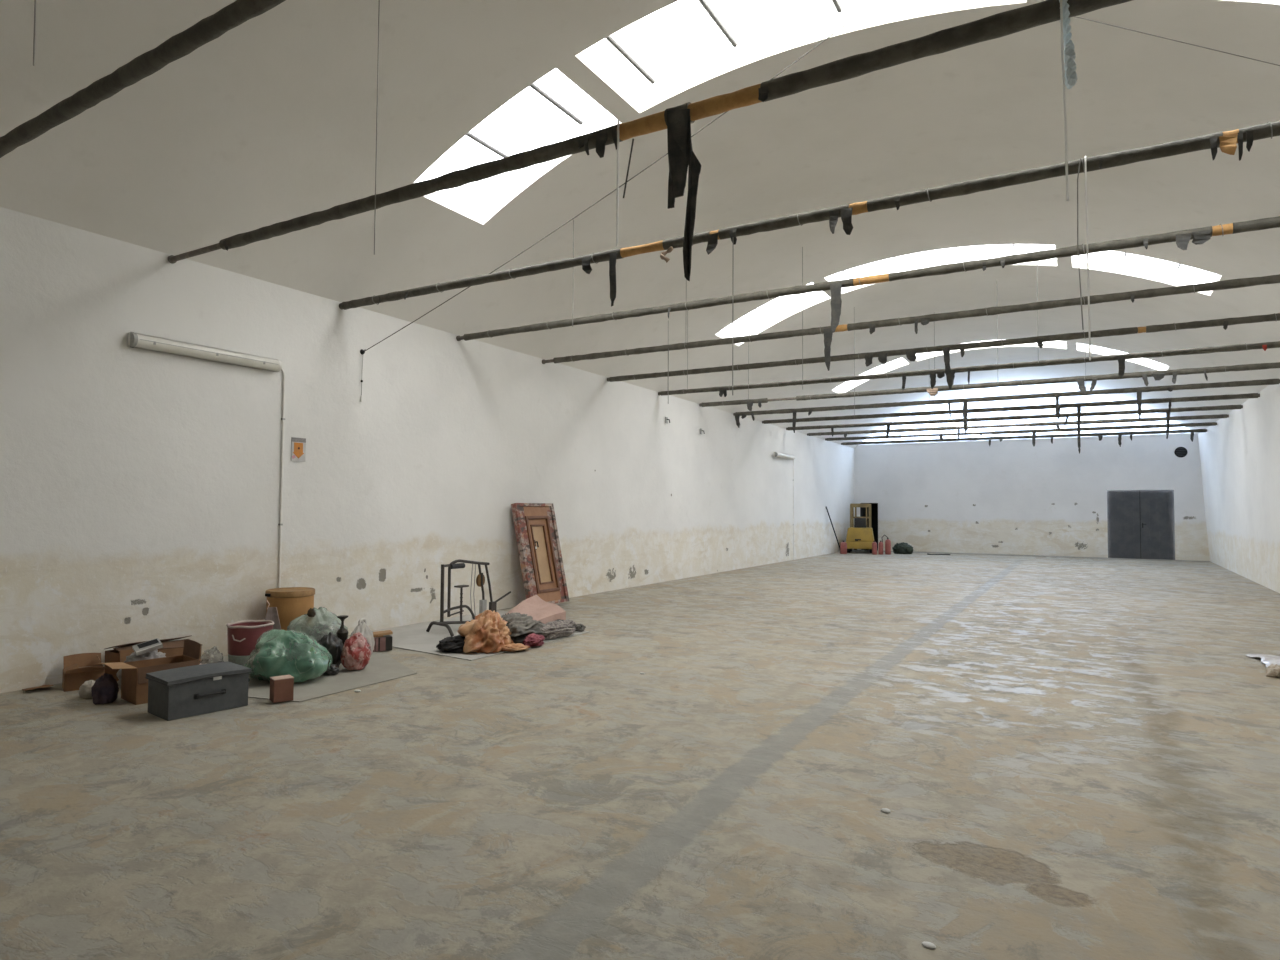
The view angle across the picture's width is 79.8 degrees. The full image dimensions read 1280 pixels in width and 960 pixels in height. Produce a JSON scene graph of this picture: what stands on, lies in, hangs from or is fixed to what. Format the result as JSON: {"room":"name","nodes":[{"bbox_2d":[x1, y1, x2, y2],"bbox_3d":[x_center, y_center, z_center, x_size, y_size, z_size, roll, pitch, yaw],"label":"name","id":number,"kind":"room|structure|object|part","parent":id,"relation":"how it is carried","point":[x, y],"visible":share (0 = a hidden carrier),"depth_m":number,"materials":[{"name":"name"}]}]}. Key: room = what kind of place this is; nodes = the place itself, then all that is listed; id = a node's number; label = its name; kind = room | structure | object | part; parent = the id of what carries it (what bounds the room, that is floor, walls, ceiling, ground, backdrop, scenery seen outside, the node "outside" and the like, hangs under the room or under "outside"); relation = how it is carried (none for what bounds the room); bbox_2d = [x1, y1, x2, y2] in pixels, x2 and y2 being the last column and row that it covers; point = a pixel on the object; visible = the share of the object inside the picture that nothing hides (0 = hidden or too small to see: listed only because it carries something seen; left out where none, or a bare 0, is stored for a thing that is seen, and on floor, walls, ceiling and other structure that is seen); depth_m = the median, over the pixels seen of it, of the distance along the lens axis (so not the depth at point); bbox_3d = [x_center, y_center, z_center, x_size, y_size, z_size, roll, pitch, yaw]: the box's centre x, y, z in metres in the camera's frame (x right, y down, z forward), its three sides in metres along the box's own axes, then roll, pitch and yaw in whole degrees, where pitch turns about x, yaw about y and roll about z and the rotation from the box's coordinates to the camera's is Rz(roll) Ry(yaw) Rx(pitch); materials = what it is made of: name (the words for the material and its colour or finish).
{"room":"empty warehouse","nodes":[
{"label":"empty warehouse","id":0,"kind":"room"},
{"bbox_2d":[0,207,853,692],"bbox_3d":[-0.363,0.051,15.260,0.044,4.220,36.000,-1,-2,30],"label":"wall","id":1,"kind":"structure","parent":0,"point":[140,488],"depth_m":8.96,"materials":[{"name":"paint"}]},
{"bbox_2d":[128,332,281,372],"bbox_3d":[-4.487,-1.322,8.014,0.125,0.152,1.560,-1,-2,30],"label":"fluorescent light","id":2,"kind":"object","parent":1,"relation":"attached to","point":[135,340],"visible":1,"depth_m":7.89,"materials":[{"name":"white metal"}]},
{"bbox_2d":[278,368,284,587],"bbox_3d":[-4.109,0.065,8.713,0.039,2.760,0.114,0,-2,20],"label":"conduit","id":3,"kind":"object","parent":1,"relation":"attached to","point":[280,524],"visible":0.85,"depth_m":8.74,"materials":[{"name":"grey plastic"}]},
{"bbox_2d":[291,437,305,461],"bbox_3d":[-3.992,-0.356,8.955,0.012,0.275,0.185,-1,-2,30],"label":"wall sign","id":4,"kind":"object","parent":1,"relation":"attached to","point":[298,445],"visible":1,"depth_m":8.95,"materials":[{"name":"orange paper"}]},
{"bbox_2d":[360,349,365,401],"bbox_3d":[-3.522,-1.332,9.743,0.060,0.675,0.072,-1,-2,30],"label":"pull cord","id":5,"kind":"object","parent":1,"relation":"attached to","point":[362,352],"visible":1,"depth_m":9.73,"materials":[{"name":"grey metal"}]},
{"bbox_2d":[364,0,878,351],"bbox_3d":[-0.690,-2.950,8.266,6.432,2.567,0.009,-1,-2,29],"label":"cable","id":6,"kind":"object","parent":1,"relation":"attached to","point":[877,0],"visible":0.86,"depth_m":8.03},
{"bbox_2d":[774,452,794,459],"bbox_3d":[4.401,-0.730,23.287,0.123,0.152,1.600,-1,-2,30],"label":"fluorescent light","id":7,"kind":"object","parent":1,"relation":"attached to","point":[776,454],"visible":1,"depth_m":23.13,"materials":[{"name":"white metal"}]},
{"bbox_2d":[793,460,793,559],"bbox_3d":[4.794,0.902,24.002,0.038,3.191,0.131,0,-2,22],"label":"conduit","id":8,"kind":"object","parent":1,"relation":"attached to","point":[793,460],"visible":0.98,"depth_m":24.03,"materials":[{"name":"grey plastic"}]},
{"bbox_2d":[0,550,1279,959],"bbox_3d":[4.621,2.084,12.277,12.106,0.001,36.400,-1,-2,30],"label":"floor","id":9,"kind":"structure","parent":0,"point":[1070,758],"depth_m":4.33,"materials":[{"name":"concrete"}]},
{"bbox_2d":[22,685,52,690],"bbox_3d":[-5.192,1.788,6.602,0.201,0.040,0.250,-1,-2,30],"label":"scrap","id":10,"kind":"object","parent":9,"relation":"on","point":[26,689],"visible":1,"depth_m":6.57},
{"bbox_2d":[62,653,104,691],"bbox_3d":[-4.881,1.685,6.723,0.286,0.265,0.425,2,-3,-40],"label":"carton","id":11,"kind":"object","parent":9,"relation":"on","point":[73,677],"visible":0.94,"depth_m":6.68,"materials":[{"name":"cardboard"}]},
{"bbox_2d":[78,680,94,698],"bbox_3d":[-4.556,1.731,6.366,0.175,0.143,0.182,-1,-2,30],"label":"plastic bag","id":12,"kind":"object","parent":9,"relation":"on","point":[85,690],"visible":0.58,"depth_m":6.30,"materials":[{"name":"white plastic"}]},
{"bbox_2d":[91,673,118,704],"bbox_3d":[-4.325,1.681,6.201,0.195,0.233,0.184,-1,-2,30],"label":"cloth bundle","id":13,"kind":"object","parent":9,"relation":"on","point":[105,689],"visible":1,"depth_m":6.14,"materials":[{"name":"black fabric"}]},
{"bbox_2d":[120,649,133,662],"bbox_3d":[-4.561,1.673,6.875,0.184,0.301,0.105,2,-3,-45],"label":"cardboard offcut","id":14,"kind":"object","parent":9,"relation":"on","point":[123,653],"visible":0.12,"depth_m":6.84,"materials":[{"name":"brown cardboard"}]},
{"bbox_2d":[116,649,165,688],"bbox_3d":[-4.325,1.639,6.694,0.318,0.353,0.420,-1,-2,30],"label":"plastic film","id":15,"kind":"object","parent":9,"relation":"on","point":[153,654],"visible":0.16,"depth_m":6.60,"materials":[{"name":"plastic"}]},
{"bbox_2d":[132,638,162,655],"bbox_3d":[-4.255,1.441,6.620,0.210,0.118,0.121,2,-3,-45],"label":"electronic device","id":16,"kind":"object","parent":15,"relation":"on","point":[154,644],"depth_m":6.60,"materials":[{"name":"grey plastic"}]},
{"bbox_2d":[99,640,200,704],"bbox_3d":[-4.063,1.592,6.359,0.364,0.435,0.641,-1,-3,39],"label":"carton","id":17,"kind":"object","parent":9,"relation":"on","point":[134,684],"visible":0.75,"depth_m":6.29,"materials":[{"name":"cardboard"}]},
{"bbox_2d":[104,635,201,680],"bbox_3d":[-4.610,1.677,7.269,0.411,0.325,0.680,-1,-2,30],"label":"carton","id":18,"kind":"object","parent":9,"relation":"on","point":[171,648],"visible":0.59,"depth_m":7.16,"materials":[{"name":"cardboard"}]},
{"bbox_2d":[145,661,251,720],"bbox_3d":[-3.462,1.640,6.022,0.428,0.319,0.621,-1,-3,38],"label":"storage box","id":19,"kind":"object","parent":9,"relation":"on","point":[188,691],"visible":1,"depth_m":5.88,"materials":[{"name":"grey metal"}]},
{"bbox_3d":[-3.469,1.507,6.033,0.410,0.052,0.610,-1,-3,38],"label":"lid","id":20,"kind":"part","parent":19,"relation":"part of","materials":[{"name":"grey fabric"}]},
{"bbox_3d":[-3.308,1.649,5.902,0.035,0.035,0.230,-1,-3,38],"label":"handle","id":21,"kind":"part","parent":19,"relation":"part of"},
{"bbox_2d":[201,652,416,701],"bbox_3d":[-3.334,1.855,7.608,2.340,0.006,2.480,-1,-2,30],"label":"sheet","id":22,"kind":"object","parent":9,"relation":"on","point":[381,667],"visible":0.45,"depth_m":7.00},
{"bbox_2d":[201,648,223,663],"bbox_3d":[-4.104,1.713,7.344,0.189,0.235,0.242,-1,-2,30],"label":"plastic wrap","id":23,"kind":"object","parent":22,"relation":"on","point":[216,655],"visible":0.49,"depth_m":7.33,"materials":[{"name":"plastic"}]},
{"bbox_2d":[226,620,273,665],"bbox_3d":[-3.888,1.635,7.636,0.430,0.424,0.434,-1,-2,30],"label":"tub","id":24,"kind":"object","parent":22,"relation":"on","point":[242,636],"visible":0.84,"depth_m":7.46,"materials":[{"name":"red plastic"}]},
{"bbox_2d":[228,654,249,665],"bbox_3d":[-3.888,1.782,7.632,0.390,0.130,0.390,-1,-2,30],"label":"bucket","id":25,"kind":"object","parent":24,"relation":"in","point":[240,659],"depth_m":7.45,"materials":[{"name":"white plastic"}]},
{"bbox_2d":[265,600,280,629],"bbox_3d":[-3.858,1.560,8.038,0.302,0.602,0.101,1,-2,-20],"label":"bottle","id":26,"kind":"object","parent":22,"relation":"on","point":[272,613],"visible":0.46,"depth_m":8.06,"materials":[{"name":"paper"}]},
{"bbox_2d":[270,675,293,702],"bbox_3d":[-2.936,1.710,6.277,0.155,0.186,0.133,2,-3,-40],"label":"carton","id":27,"kind":"object","parent":22,"relation":"on","point":[281,687],"visible":1,"depth_m":6.23,"materials":[{"name":"cardboard"}]},
{"bbox_2d":[244,629,332,682],"bbox_3d":[-3.253,1.598,7.046,0.811,0.454,0.707,-1,-2,30],"label":"plastic sack","id":28,"kind":"object","parent":22,"relation":"on","point":[277,652],"visible":0.84,"depth_m":6.85,"materials":[{"name":"plastic"}]},
{"bbox_2d":[265,587,314,630],"bbox_3d":[-3.879,1.545,8.470,0.504,0.665,0.524,-1,-2,30],"label":"drum","id":29,"kind":"object","parent":22,"relation":"on","point":[291,603],"visible":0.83,"depth_m":8.29,"materials":[{"name":"orange plastic"}]},
{"bbox_3d":[-3.872,1.245,8.490,0.504,0.065,0.504,-1,-2,30],"label":"lid","id":30,"kind":"part","parent":29,"relation":"part of","materials":[{"name":"orange plastic"}]},
{"bbox_2d":[287,607,347,640],"bbox_3d":[-3.422,1.597,8.105,0.537,0.532,0.664,-1,-2,30],"label":"plastic sack","id":31,"kind":"object","parent":22,"relation":"on","point":[317,623],"visible":0.42,"depth_m":7.97,"materials":[{"name":"white plastic"}]},
{"bbox_2d":[317,632,342,664],"bbox_3d":[-3.071,1.671,7.555,0.278,0.347,0.293,-1,-2,30],"label":"sack","id":32,"kind":"object","parent":22,"relation":"on","point":[334,645],"visible":0.47,"depth_m":7.49,"materials":[{"name":"black plastic"}]},
{"bbox_2d":[323,664,339,674],"bbox_3d":[-2.945,1.789,7.266,0.210,0.092,0.180,-1,-2,30],"label":"bundle","id":33,"kind":"object","parent":22,"relation":"on","point":[334,669],"visible":0.66,"depth_m":7.21,"materials":[{"name":"plastic"}]},
{"bbox_2d":[336,615,347,645],"bbox_3d":[-3.049,1.626,7.842,0.133,0.468,0.133,-1,-2,30],"label":"vase","id":34,"kind":"object","parent":22,"relation":"on","point":[342,633],"visible":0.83,"depth_m":7.81,"materials":[{"name":"black metal"}]},
{"bbox_2d":[341,632,371,670],"bbox_3d":[-2.776,1.665,7.484,0.252,0.359,0.295,-1,-2,30],"label":"bag","id":35,"kind":"object","parent":22,"relation":"on","point":[356,652],"visible":1,"depth_m":7.40,"materials":[{"name":"red plastic"}]},
{"bbox_2d":[350,618,374,656],"bbox_3d":[-2.844,1.635,7.815,0.222,0.443,0.249,-1,-2,30],"label":"bag","id":36,"kind":"object","parent":22,"relation":"on","point":[362,627],"visible":0.41,"depth_m":7.79,"materials":[{"name":"white plastic"}]},
{"bbox_2d":[373,630,392,651],"bbox_3d":[-2.918,1.785,8.494,0.325,0.198,0.207,2,-2,-32],"label":"crate","id":37,"kind":"object","parent":22,"relation":"on","point":[383,639],"visible":0.65,"depth_m":8.44,"materials":[{"name":"wood"}]},
{"bbox_2d":[373,610,589,660],"bbox_3d":[-1.968,1.949,9.935,2.360,0.008,3.180,-1,-2,30],"label":"sheet","id":38,"kind":"object","parent":9,"relation":"on","point":[414,637],"visible":0.47,"depth_m":9.33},
{"bbox_2d":[436,635,464,652],"bbox_3d":[-2.030,1.803,8.464,0.458,0.161,0.365,0,-2,2],"label":"garment","id":39,"kind":"object","parent":38,"relation":"on","point":[454,644],"visible":0.8,"depth_m":8.36,"materials":[{"name":"fabric"}]},
{"bbox_2d":[426,559,510,636],"bbox_3d":[-2.173,1.486,10.047,0.560,0.915,1.334,-1,-2,30],"label":"frame","id":40,"kind":"object","parent":38,"relation":"on","point":[480,580],"visible":0.88,"depth_m":9.83,"materials":[{"name":"grey metal"}]},
{"bbox_3d":[-2.271,1.837,9.873,0.048,0.123,0.806,-1,-3,34],"label":"rail","id":41,"kind":"part","parent":40,"relation":"part of","materials":[{"name":"black metal"}]},
{"bbox_3d":[-2.296,1.598,9.839,0.027,0.440,0.028,-1,-2,30],"label":"seat post","id":42,"kind":"part","parent":40,"relation":"part of","materials":[{"name":"black metal"}]},
{"bbox_3d":[-2.294,1.366,9.847,0.100,0.022,0.170,-1,-2,30],"label":"seat plate","id":43,"kind":"part","parent":40,"relation":"part of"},
{"bbox_2d":[457,610,513,653],"bbox_3d":[-1.728,1.668,8.563,0.511,0.442,0.670,0,-2,13],"label":"cloth","id":44,"kind":"object","parent":38,"relation":"on","point":[488,633],"visible":0.99,"depth_m":8.37,"materials":[{"name":"fabric"}]},
{"bbox_2d":[501,643,529,651],"bbox_3d":[-1.399,1.857,8.515,0.372,0.064,0.233,2,-2,-31],"label":"satin tail","id":45,"kind":"object","parent":38,"relation":"on","point":[518,646],"visible":0.99,"depth_m":8.46,"materials":[{"name":"fabric"}]},
{"bbox_2d":[500,612,544,643],"bbox_3d":[-1.510,1.744,9.075,0.650,0.330,0.706,-1,-3,36],"label":"jacket","id":46,"kind":"object","parent":38,"relation":"on","point":[520,625],"visible":0.58,"depth_m":8.93,"materials":[{"name":"grey fabric"}]},
{"bbox_2d":[523,633,544,646],"bbox_3d":[-1.222,1.839,8.837,0.216,0.127,0.435,0,-2,19],"label":"garment","id":47,"kind":"object","parent":38,"relation":"on","point":[531,640],"visible":0.95,"depth_m":8.74,"materials":[{"name":"fabric"}]},
{"bbox_2d":[506,595,565,623],"bbox_3d":[-1.503,1.800,10.560,0.580,0.330,0.780,-1,-3,38],"label":"blanket","id":48,"kind":"object","parent":38,"relation":"on","point":[540,610],"visible":0.56,"depth_m":10.65,"materials":[{"name":"fabric"}]},
{"bbox_2d":[540,619,575,639],"bbox_3d":[-1.051,1.831,9.488,0.394,0.193,0.898,-1,-2,27],"label":"coat","id":49,"kind":"object","parent":38,"relation":"on","point":[554,629],"visible":0.81,"depth_m":9.35,"materials":[{"name":"grey fabric"}]},
{"bbox_2d":[575,624,585,631],"bbox_3d":[-0.780,1.898,9.872,0.160,0.091,0.124,-1,-2,24],"label":"speckled sleeve","id":50,"kind":"object","parent":38,"relation":"on","point":[579,627],"visible":0.94,"depth_m":9.83,"materials":[{"name":"grey fabric"}]},
{"bbox_2d":[511,503,568,603],"bbox_3d":[-1.611,1.198,12.438,0.452,1.641,0.990,-1,-2,30],"label":"door","id":51,"kind":"structure","parent":9,"relation":"on","point":[536,531],"depth_m":12.42,"materials":[{"name":"red paint"}]},
{"bbox_3d":[-1.734,1.192,12.209,0.075,1.250,0.050,-15,-9,29],"label":"moulding","id":52,"kind":"part","parent":51,"relation":"part of","materials":[{"name":"brown wood"}]},
{"bbox_3d":[-1.719,1.198,12.269,0.040,1.150,0.070,-15,-9,29],"label":"frame","id":53,"kind":"part","parent":51,"relation":"part of","materials":[{"name":"orange wood"}]},
{"bbox_3d":[-1.735,0.519,12.555,0.065,0.160,0.600,-15,-9,29],"label":"rail","id":54,"kind":"part","parent":51,"relation":"part of","materials":[{"name":"orange wood"}]},
{"bbox_3d":[-1.706,0.690,12.531,0.040,0.090,0.360,-15,-9,29],"label":"frame","id":55,"kind":"part","parent":51,"relation":"part of","materials":[{"name":"orange wood"}]},
{"bbox_3d":[-1.704,0.618,12.533,0.075,0.050,0.500,-15,-9,29],"label":"moulding","id":56,"kind":"part","parent":51,"relation":"part of","materials":[{"name":"brown wood"}]},
{"bbox_3d":[-1.617,1.207,12.458,0.025,0.970,0.360,-15,-9,29],"label":"panel","id":57,"kind":"part","parent":51,"relation":"part of","materials":[{"name":"brown wood"}]},
{"bbox_3d":[-1.516,1.721,12.378,0.040,0.090,0.360,-15,-9,29],"label":"frame","id":58,"kind":"part","parent":51,"relation":"part of","materials":[{"name":"orange wood"}]},
{"bbox_3d":[-1.484,1.886,12.353,0.065,0.150,0.600,-15,-9,29],"label":"rail","id":59,"kind":"part","parent":51,"relation":"part of","materials":[{"name":"orange wood"}]},
{"bbox_3d":[-1.489,1.786,12.360,0.075,0.050,0.500,-15,-9,29],"label":"moulding","id":60,"kind":"part","parent":51,"relation":"part of","materials":[{"name":"brown wood"}]},
{"bbox_3d":[-1.503,1.213,12.640,0.040,1.150,0.070,-15,-9,29],"label":"frame","id":61,"kind":"part","parent":51,"relation":"part of","materials":[{"name":"orange wood"}]},
{"bbox_3d":[-1.458,1.211,12.684,0.075,1.250,0.050,-15,-9,29],"label":"moulding","id":62,"kind":"part","parent":51,"relation":"part of","materials":[{"name":"brown wood"}]},
{"bbox_2d":[826,506,839,548],"bbox_3d":[7.023,1.814,27.735,0.044,1.715,1.348,-1,-3,38],"label":"leaning pole","id":63,"kind":"object","parent":9,"relation":"on","point":[826,506],"visible":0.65,"depth_m":27.66,"materials":[{"name":"black metal"}]},
{"bbox_2d":[840,541,846,553],"bbox_3d":[7.372,2.437,27.738,0.240,0.472,0.240,-1,-2,30],"label":"gas cylinder","id":64,"kind":"object","parent":9,"relation":"on","point":[843,545],"visible":1,"depth_m":27.64,"materials":[{"name":"red paint"}]},
{"bbox_2d":[846,503,873,552],"bbox_3d":[8.460,1.813,29.328,1.036,1.849,2.664,0,-2,18],"label":"forklift","id":65,"kind":"object","parent":9,"relation":"on","point":[859,536],"visible":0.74,"depth_m":28.25,"materials":[{"name":"yellow metal"}]},
{"bbox_3d":[8.033,1.364,29.110,0.066,0.930,1.078,0,-2,18],"label":"guard post","id":66,"kind":"part","parent":65,"relation":"part of","materials":[{"name":"yellow metal"}]},
{"bbox_3d":[8.241,1.731,29.721,0.090,1.620,0.140,0,-2,18],"label":"mast rail","id":67,"kind":"part","parent":65,"relation":"part of","materials":[{"name":"yellow metal"}]},
{"bbox_3d":[8.280,1.607,28.786,0.440,0.360,0.440,0,-2,18],"label":"seat","id":68,"kind":"part","parent":65,"relation":"part of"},
{"bbox_2d":[872,541,876,554],"bbox_3d":[8.413,2.424,27.480,0.168,0.492,0.168,1,-2,-15],"label":"gas cylinder","id":69,"kind":"object","parent":9,"relation":"on","point":[874,544],"visible":1,"depth_m":27.41,"materials":[{"name":"red paint"}]},
{"bbox_2d":[878,541,882,553],"bbox_3d":[8.686,2.430,27.610,0.168,0.492,0.168,1,-2,-15],"label":"gas cylinder","id":70,"kind":"object","parent":9,"relation":"on","point":[880,545],"visible":1,"depth_m":27.54,"materials":[{"name":"red paint"}]},
{"bbox_2d":[881,808,890,812],"bbox_3d":[1.302,1.750,4.058,0.051,0.018,0.041,-1,-2,30],"label":"paper scrap","id":71,"kind":"object","parent":9,"relation":"on","point":[885,810],"visible":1,"depth_m":4.05,"materials":[{"name":"white paper"}]},
{"bbox_2d":[882,535,890,553],"bbox_3d":[8.886,2.321,27.588,0.309,0.713,0.200,1,-2,-21],"label":"gas cylinder","id":72,"kind":"object","parent":9,"relation":"on","point":[887,542],"visible":1,"depth_m":27.53,"materials":[{"name":"red paint"}]},
{"bbox_3d":[8.937,2.403,27.604,0.200,0.551,0.200,-1,-2,30],"label":"tank","id":73,"kind":"part","parent":72,"relation":"part of","materials":[{"name":"red metal"}]},
{"bbox_2d":[892,542,912,553],"bbox_3d":[9.610,2.478,27.946,0.761,0.426,0.552,-1,-2,30],"label":"tarpaulin","id":74,"kind":"object","parent":9,"relation":"on","point":[898,548],"visible":1,"depth_m":27.78,"materials":[{"name":"green plastic"}]},
{"bbox_2d":[922,941,935,948],"bbox_3d":[1.060,1.704,2.808,0.051,0.013,0.033,-1,-2,30],"label":"stone","id":75,"kind":"object","parent":9,"relation":"on","point":[929,945],"visible":1,"depth_m":2.80,"materials":[{"name":"white stone"}]},
{"bbox_2d":[1246,654,1279,677],"bbox_3d":[6.789,1.885,7.789,0.861,0.230,1.480,-1,-2,30],"label":"sack","id":76,"kind":"object","parent":9,"relation":"on","point":[1272,662],"visible":1,"depth_m":7.95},
{"bbox_2d":[0,0,1279,448],"bbox_3d":[4.486,-3.018,12.574,11.546,2.342,36.020,-1,-2,30],"label":"ceiling","id":77,"kind":"structure","parent":0,"point":[271,120],"depth_m":8.68,"materials":[{"name":"paint"}]},
{"bbox_2d":[0,0,285,157],"bbox_3d":[-0.933,-3.119,3.212,11.177,1.621,0.113,-2,-3,30],"label":"pipe","id":78,"kind":"object","parent":77,"relation":"hanging from","point":[238,12],"visible":1,"depth_m":4.22,"materials":[{"name":"metal"}]},
{"bbox_2d":[466,83,582,157],"bbox_3d":[-1.395,-3.736,8.570,2.070,0.791,1.280,-1,-2,30],"label":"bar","id":79,"kind":"structure","parent":77,"relation":"attached to","point":[533,86],"depth_m":8.22,"materials":[{"name":"grey metal"}]},
{"bbox_2d":[168,0,1131,280],"bbox_3d":[0.094,-2.613,4.931,11.177,2.796,0.148,-1,-2,30],"label":"ceiling beam","id":80,"kind":"structure","parent":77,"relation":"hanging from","point":[677,120],"depth_m":4.74,"materials":[{"name":"metal"}]},
{"bbox_2d":[623,139,633,197],"bbox_3d":[-0.077,-2.062,5.076,0.011,0.340,0.171,1,-2,-24],"label":"wire","id":81,"kind":"object","parent":80,"relation":"hanging from","point":[632,139],"visible":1,"depth_m":5.07,"materials":[{"name":"black metal"}]},
{"bbox_2d":[1059,0,1076,201],"bbox_3d":[2.093,-2.433,3.750,0.074,2.207,0.188,-1,-2,30],"label":"rope","id":82,"kind":"object","parent":80,"relation":"hanging from","point":[1067,48],"visible":1,"depth_m":3.68,"materials":[{"name":"white fabric"}]},
{"bbox_2d":[605,0,842,83],"bbox_3d":[1.344,-4.304,6.999,3.880,0.234,1.280,-1,-2,30],"label":"window","id":83,"kind":"structure","parent":77,"relation":"attached to","point":[610,39],"depth_m":7.38,"materials":[{"name":"grey metal"}]},
{"bbox_2d":[456,216,1279,340],"bbox_3d":[2.149,-2.566,8.465,11.177,1.892,0.141,-1,-2,30],"label":"ceiling beam","id":84,"kind":"structure","parent":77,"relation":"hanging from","point":[1182,238],"depth_m":8.03,"materials":[{"name":"metal"}]},
{"bbox_2d":[542,274,1279,392],"bbox_3d":[3.173,-2.450,10.222,11.177,2.493,0.158,-1,-2,30],"label":"pipe","id":85,"kind":"object","parent":77,"relation":"hanging from","point":[1272,279],"visible":0.98,"depth_m":9.86,"materials":[{"name":"metal"}]},
{"bbox_2d":[843,244,1014,274],"bbox_3d":[5.454,-4.019,14.060,3.880,0.229,1.290,-1,-2,30],"label":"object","id":86,"kind":"structure","parent":77,"relation":"attached to","point":[1013,244],"depth_m":13.74,"materials":[{"name":"grey metal"}]},
{"bbox_2d":[607,247,1279,389],"bbox_3d":[4.208,-2.649,12.007,11.177,2.577,0.137,-1,-2,30],"label":"pipe","id":87,"kind":"object","parent":77,"relation":"hanging from","point":[911,353],"visible":1,"depth_m":11.63,"materials":[{"name":"metal"}]},
{"bbox_2d":[658,274,1279,399],"bbox_3d":[5.236,-2.731,13.777,11.177,2.273,0.142,-1,-2,30],"label":"pipe","id":88,"kind":"object","parent":77,"relation":"hanging from","point":[1121,358],"visible":0.96,"depth_m":13.28,"materials":[{"name":"metal"}]},
{"bbox_2d":[699,315,1279,415],"bbox_3d":[6.263,-2.652,15.542,11.177,2.528,0.147,-1,-2,30],"label":"pipe","id":89,"kind":"object","parent":77,"relation":"hanging from","point":[1158,375],"visible":0.98,"depth_m":14.78,"materials":[{"name":"metal"}]},
{"bbox_2d":[733,332,1279,434],"bbox_3d":[7.288,-2.441,17.300,11.177,2.859,0.156,-1,-2,30],"label":"pipe","id":90,"kind":"object","parent":77,"relation":"hanging from","point":[1139,390],"visible":0.98,"depth_m":16.78,"materials":[{"name":"metal"}]},
{"bbox_2d":[786,347,1242,438],"bbox_3d":[9.347,-2.288,20.838,11.177,2.690,0.139,-1,-2,30],"label":"pipe","id":91,"kind":"object","parent":77,"relation":"hanging from","point":[1222,407],"visible":0.94,"depth_m":20.22,"materials":[{"name":"metal"}]},
{"bbox_2d":[1074,16,1279,65],"bbox_3d":[5.220,-3.224,6.321,3.654,1.657,0.016,0,-2,7],"label":"cable","id":92,"kind":"object","parent":77,"relation":"hanging from","point":[1074,16],"visible":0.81,"depth_m":6.42,"materials":[{"name":"grey metal"}]},
{"bbox_2d":[854,433,1209,560],"bbox_3d":[13.632,0.614,27.932,11.626,4.210,0.001,-1,-2,30],"label":"wall","id":93,"kind":"structure","parent":0,"point":[1046,498],"depth_m":27.80,"materials":[{"name":"paint"}]},
{"bbox_2d":[861,503,877,549],"bbox_3d":[9.517,1.877,31.143,0.660,1.870,1.500,-1,-2,30],"label":"door","id":94,"kind":"structure","parent":93,"relation":"in","point":[874,506],"depth_m":31.84,"materials":[{"name":"black metal"}]},
{"bbox_2d":[858,433,1195,445],"bbox_3d":[13.597,-1.456,28.105,11.506,0.050,0.140,-1,-2,30],"label":"ceiling beam","id":95,"kind":"structure","parent":93,"relation":"attached to","point":[1178,433],"depth_m":27.81,"materials":[{"name":"metal"}]},
{"bbox_2d":[1107,490,1174,559],"bbox_3d":[16.978,1.505,25.988,1.970,2.350,0.090,-1,-2,30],"label":"door","id":96,"kind":"structure","parent":93,"relation":"in","point":[1140,523],"depth_m":25.98,"materials":[{"name":"paint"}]},
{"bbox_2d":[1174,447,1187,457],"bbox_3d":[17.978,-0.925,25.452,0.358,0.358,0.028,-1,-2,30],"label":"air vent","id":97,"kind":"object","parent":93,"relation":"in","point":[1180,452],"visible":1,"depth_m":25.45,"materials":[{"name":"metal"}]},
{"bbox_2d":[1198,378,1279,592],"bbox_3d":[9.430,-0.076,9.565,0.250,4.180,36.000,-1,-2,30],"label":"wall","id":98,"kind":"structure","parent":0,"point":[1240,455],"depth_m":18.08,"materials":[{"name":"paint"}]},
{"bbox_2d":[339,121,1279,394],"bbox_3d":[1.111,-1.515,6.652,11.177,1.533,0.152,-1,-2,30],"label":"ceiling beam","id":99,"kind":"structure","parent":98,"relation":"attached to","point":[1227,141],"depth_m":6.26,"materials":[{"name":"metal"}]},
{"bbox_2d":[1077,156,1090,359],"bbox_3d":[3.171,-1.581,5.477,0.074,1.485,0.133,-1,-2,30],"label":"string","id":100,"kind":"object","parent":99,"relation":"hanging from","point":[1084,156],"visible":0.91,"depth_m":5.42,"materials":[{"name":"white fabric"}]},
{"bbox_2d":[762,393,1259,453],"bbox_3d":[8.310,-1.181,19.025,11.177,1.202,0.148,-1,-2,30],"label":"pipe","id":101,"kind":"object","parent":98,"relation":"attached to","point":[1249,395],"visible":0.94,"depth_m":18.14,"materials":[{"name":"metal"}]},
{"bbox_2d":[807,414,1228,440],"bbox_3d":[10.368,-1.411,22.570,11.177,0.456,0.154,-1,-2,30],"label":"pipe","id":102,"kind":"object","parent":98,"relation":"attached to","point":[1056,424],"visible":0.97,"depth_m":21.96,"materials":[{"name":"metal"}]},
{"bbox_2d":[825,422,1216,446],"bbox_3d":[11.397,-1.295,24.338,11.177,0.542,0.144,-1,-2,30],"label":"pipe","id":103,"kind":"object","parent":98,"relation":"attached to","point":[1034,431],"visible":0.98,"depth_m":23.79,"materials":[{"name":"metal"}]},
{"bbox_2d":[841,429,1206,446],"bbox_3d":[12.425,-1.252,26.104,11.177,0.484,0.147,-1,-2,30],"label":"pipe","id":104,"kind":"object","parent":98,"relation":"attached to","point":[1192,431],"visible":0.98,"depth_m":25.50,"materials":[{"name":"metal"}]}
]}

